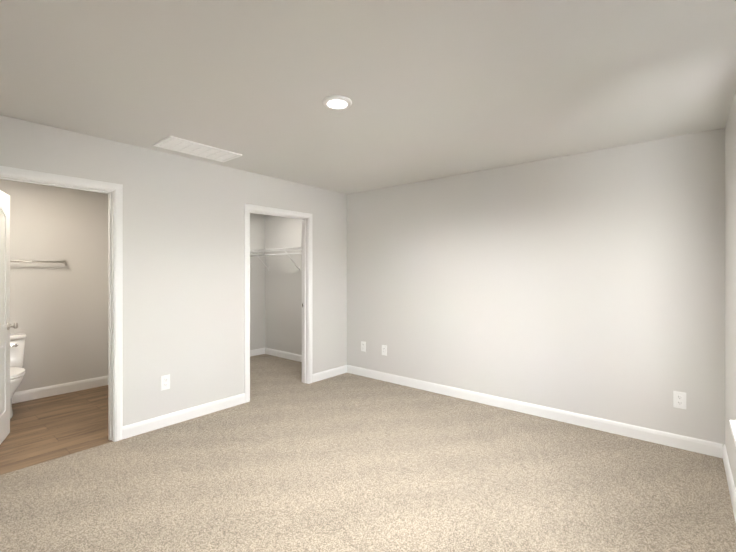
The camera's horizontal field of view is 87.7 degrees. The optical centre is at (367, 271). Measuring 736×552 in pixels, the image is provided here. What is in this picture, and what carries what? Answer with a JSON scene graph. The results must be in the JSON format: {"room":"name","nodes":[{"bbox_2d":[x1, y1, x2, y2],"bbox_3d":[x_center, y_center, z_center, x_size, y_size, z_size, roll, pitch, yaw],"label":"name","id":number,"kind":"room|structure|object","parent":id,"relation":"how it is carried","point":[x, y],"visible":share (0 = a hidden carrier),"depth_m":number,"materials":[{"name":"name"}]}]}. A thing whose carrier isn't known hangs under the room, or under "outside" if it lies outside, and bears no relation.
{"room":"empty bedroom","nodes":[
{"label":"empty bedroom","id":0,"kind":"room"},
{"bbox_2d":[0,385,112,474],"bbox_3d":[-3.102,1.389,3.323,1.870,0.006,3.000,0,0,40],"label":"floor","id":1,"kind":"structure","parent":0,"point":[44,429],"depth_m":3.38,"materials":[{"name":"brown wood"}]},
{"bbox_2d":[10,333,25,418],"bbox_3d":[-3.543,1.019,3.656,0.729,0.735,0.490,0,0,40],"label":"toilet","id":2,"kind":"object","parent":1,"relation":"on","point":[17,346],"visible":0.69,"depth_m":3.86,"materials":[{"name":"white ceramic"}]},
{"bbox_2d":[0,179,264,391],"bbox_3d":[-3.336,0.160,4.598,0.115,2.440,4.895,0,0,40],"label":"wall","id":3,"kind":"structure","parent":0,"point":[59,313],"depth_m":4.36,"materials":[{"name":"paint"}]},
{"bbox_2d":[10,260,67,263],"bbox_3d":[-3.617,-0.105,4.107,0.077,0.052,0.662,0,0,40],"label":"towel rail","id":4,"kind":"object","parent":3,"relation":"attached to","point":[64,261],"visible":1,"depth_m":4.20,"materials":[{"name":"grey metal"}]},
{"bbox_2d":[12,375,107,403],"bbox_3d":[-3.968,1.329,3.732,0.014,0.114,2.523,0,0,40],"label":"baseboard","id":5,"kind":"structure","parent":3,"relation":"attached to","point":[40,392],"depth_m":4.30,"materials":[{"name":"paint"}]},
{"bbox_2d":[250,249,257,256],"bbox_3d":[-2.252,-0.185,5.582,0.319,0.351,1.320,0,0,40],"label":"wire shelf","id":6,"kind":"object","parent":3,"relation":"attached to","point":[252,251],"depth_m":5.96,"materials":[{"name":"white metal"}]},
{"bbox_2d":[250,348,264,356],"bbox_3d":[-2.251,1.330,5.805,0.014,0.102,1.620,0,0,40],"label":"baseboard","id":7,"kind":"structure","parent":3,"relation":"attached to","point":[259,351],"depth_m":6.32,"materials":[{"name":"paint"}]},
{"bbox_2d":[0,115,346,425],"bbox_3d":[-1.895,0.160,3.405,0.115,2.440,4.895,0,0,40],"label":"wall","id":8,"kind":"structure","parent":0,"point":[183,269],"depth_m":3.56,"materials":[{"name":"paint"}]},
{"bbox_2d":[0,190,17,443],"bbox_3d":[-2.860,0.365,2.912,0.165,2.018,0.813,0,0,-31],"label":"bathroom door","id":9,"kind":"structure","parent":8,"relation":"in","point":[5,325],"depth_m":3.16,"materials":[{"name":"paint"}]},
{"bbox_2d":[0,166,122,441],"bbox_3d":[-2.369,0.332,2.833,0.149,2.095,0.940,0,0,40],"label":"door frame","id":10,"kind":"structure","parent":8,"relation":"attached to","point":[117,189],"depth_m":3.12,"materials":[{"name":"paint"}]},
{"bbox_2d":[161,374,169,390],"bbox_3d":[-1.805,0.990,3.417,0.008,0.129,0.079,0,0,40],"label":"electrical outlet","id":11,"kind":"object","parent":8,"relation":"attached to","point":[165,382],"visible":1,"depth_m":3.41,"materials":[{"name":"white plastic"}]},
{"bbox_2d":[123,393,244,438],"bbox_3d":[-1.657,1.329,3.592,0.014,0.102,1.137,0,0,40],"label":"baseboard","id":12,"kind":"structure","parent":8,"relation":"attached to","point":[134,429],"depth_m":3.51,"materials":[{"name":"paint"}]},
{"bbox_2d":[244,203,311,402],"bbox_3d":[-1.042,0.355,4.435,0.115,2.050,0.856,0,0,40],"label":"door frame","id":13,"kind":"structure","parent":8,"relation":"in","point":[305,300],"depth_m":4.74,"materials":[{"name":"paint"}]},
{"bbox_2d":[312,365,346,382],"bbox_3d":[-0.495,1.330,4.995,0.014,0.102,0.617,0,0,40],"label":"baseboard","id":14,"kind":"structure","parent":8,"relation":"attached to","point":[333,372],"depth_m":4.98,"materials":[{"name":"paint"}]},
{"bbox_2d":[0,354,735,551],"bbox_3d":[-0.912,1.386,2.990,5.670,0.012,4.280,0,0,40],"label":"floor carpet","id":15,"kind":"object","parent":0,"point":[285,459],"visible":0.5,"depth_m":2.48,"materials":[{"name":"beige carpet"}]},
{"bbox_2d":[0,0,735,193],"bbox_3d":[-1.054,-1.120,2.784,5.945,0.120,5.010,0,0,40],"label":"ceiling","id":16,"kind":"structure","parent":0,"point":[432,89],"depth_m":2.10,"materials":[{"name":"paint"}]},
{"bbox_2d":[153,136,241,161],"bbox_3d":[-1.467,-1.053,3.340,0.330,0.014,0.630,0,0,40],"label":"ceiling vent","id":17,"kind":"object","parent":16,"relation":"in","point":[177,144],"visible":1,"depth_m":3.31,"materials":[{"name":"white metal"}]},
{"bbox_2d":[323,95,351,109],"bbox_3d":[-0.192,-1.049,2.394,0.184,0.022,0.184,0,0,40],"label":"recessed light","id":18,"kind":"object","parent":16,"relation":"in","point":[338,102],"visible":1,"depth_m":2.36,"materials":[{"name":"white plastic"}]},
{"bbox_2d":[265,128,724,444],"bbox_3d":[0.507,0.160,4.668,5.945,2.440,0.115,0,0,40],"label":"wall","id":19,"kind":"structure","parent":0,"point":[591,283],"depth_m":3.57,"materials":[{"name":"paint"}]},
{"bbox_2d":[258,247,301,270],"bbox_3d":[-1.162,-0.185,5.762,1.749,0.351,0.349,0,0,40],"label":"wire shelf","id":20,"kind":"object","parent":19,"relation":"attached to","point":[293,248],"depth_m":5.83,"materials":[{"name":"white metal"}]},
{"bbox_2d":[265,348,301,361],"bbox_3d":[-1.059,1.330,5.881,1.755,0.102,0.014,0,0,40],"label":"baseboard","id":21,"kind":"structure","parent":19,"relation":"attached to","point":[279,353],"depth_m":6.11,"materials":[{"name":"paint"}]},
{"bbox_2d":[361,341,365,351],"bbox_3d":[-0.062,0.991,5.059,0.079,0.129,0.008,0,0,40],"label":"electrical outlet","id":22,"kind":"object","parent":19,"relation":"attached to","point":[363,346],"visible":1,"depth_m":5.05,"materials":[{"name":"white plastic"}]},
{"bbox_2d":[382,345,386,355],"bbox_3d":[0.204,0.996,4.839,0.079,0.129,0.008,0,0,40],"label":"electrical outlet","id":23,"kind":"object","parent":19,"relation":"attached to","point":[384,349],"visible":1,"depth_m":4.83,"materials":[{"name":"white plastic"}]},
{"bbox_2d":[347,365,718,456],"bbox_3d":[1.161,1.329,4.043,3.780,0.102,0.014,0,0,40],"label":"baseboard","id":24,"kind":"structure","parent":19,"relation":"attached to","point":[714,449],"depth_m":3.53,"materials":[{"name":"paint"}]},
{"bbox_2d":[673,391,685,408],"bbox_3d":[2.434,1.005,2.992,0.079,0.129,0.008,0,0,40],"label":"electrical outlet","id":25,"kind":"object","parent":19,"relation":"attached to","point":[679,399],"visible":1,"depth_m":2.99,"materials":[{"name":"white plastic"}]},
{"bbox_2d":[725,90,735,488],"bbox_3d":[1.333,0.159,1.131,0.160,2.440,4.280,0,0,40],"label":"wall","id":26,"kind":"structure","parent":0,"point":[730,270],"depth_m":2.49,"materials":[{"name":"paint"}]},
{"bbox_2d":[719,443,735,521],"bbox_3d":[1.266,1.328,1.186,0.014,0.102,4.280,0,0,40],"label":"baseboard","id":27,"kind":"structure","parent":26,"relation":"attached to","point":[722,448],"depth_m":2.45,"materials":[{"name":"paint"}]},
{"bbox_2d":[730,420,735,445],"bbox_3d":[1.281,0.730,1.174,0.147,0.030,1.640,0,0,40],"label":"window sill","id":28,"kind":"structure","parent":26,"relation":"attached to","point":[733,426],"depth_m":1.75,"materials":[{"name":"paint"}]}
]}

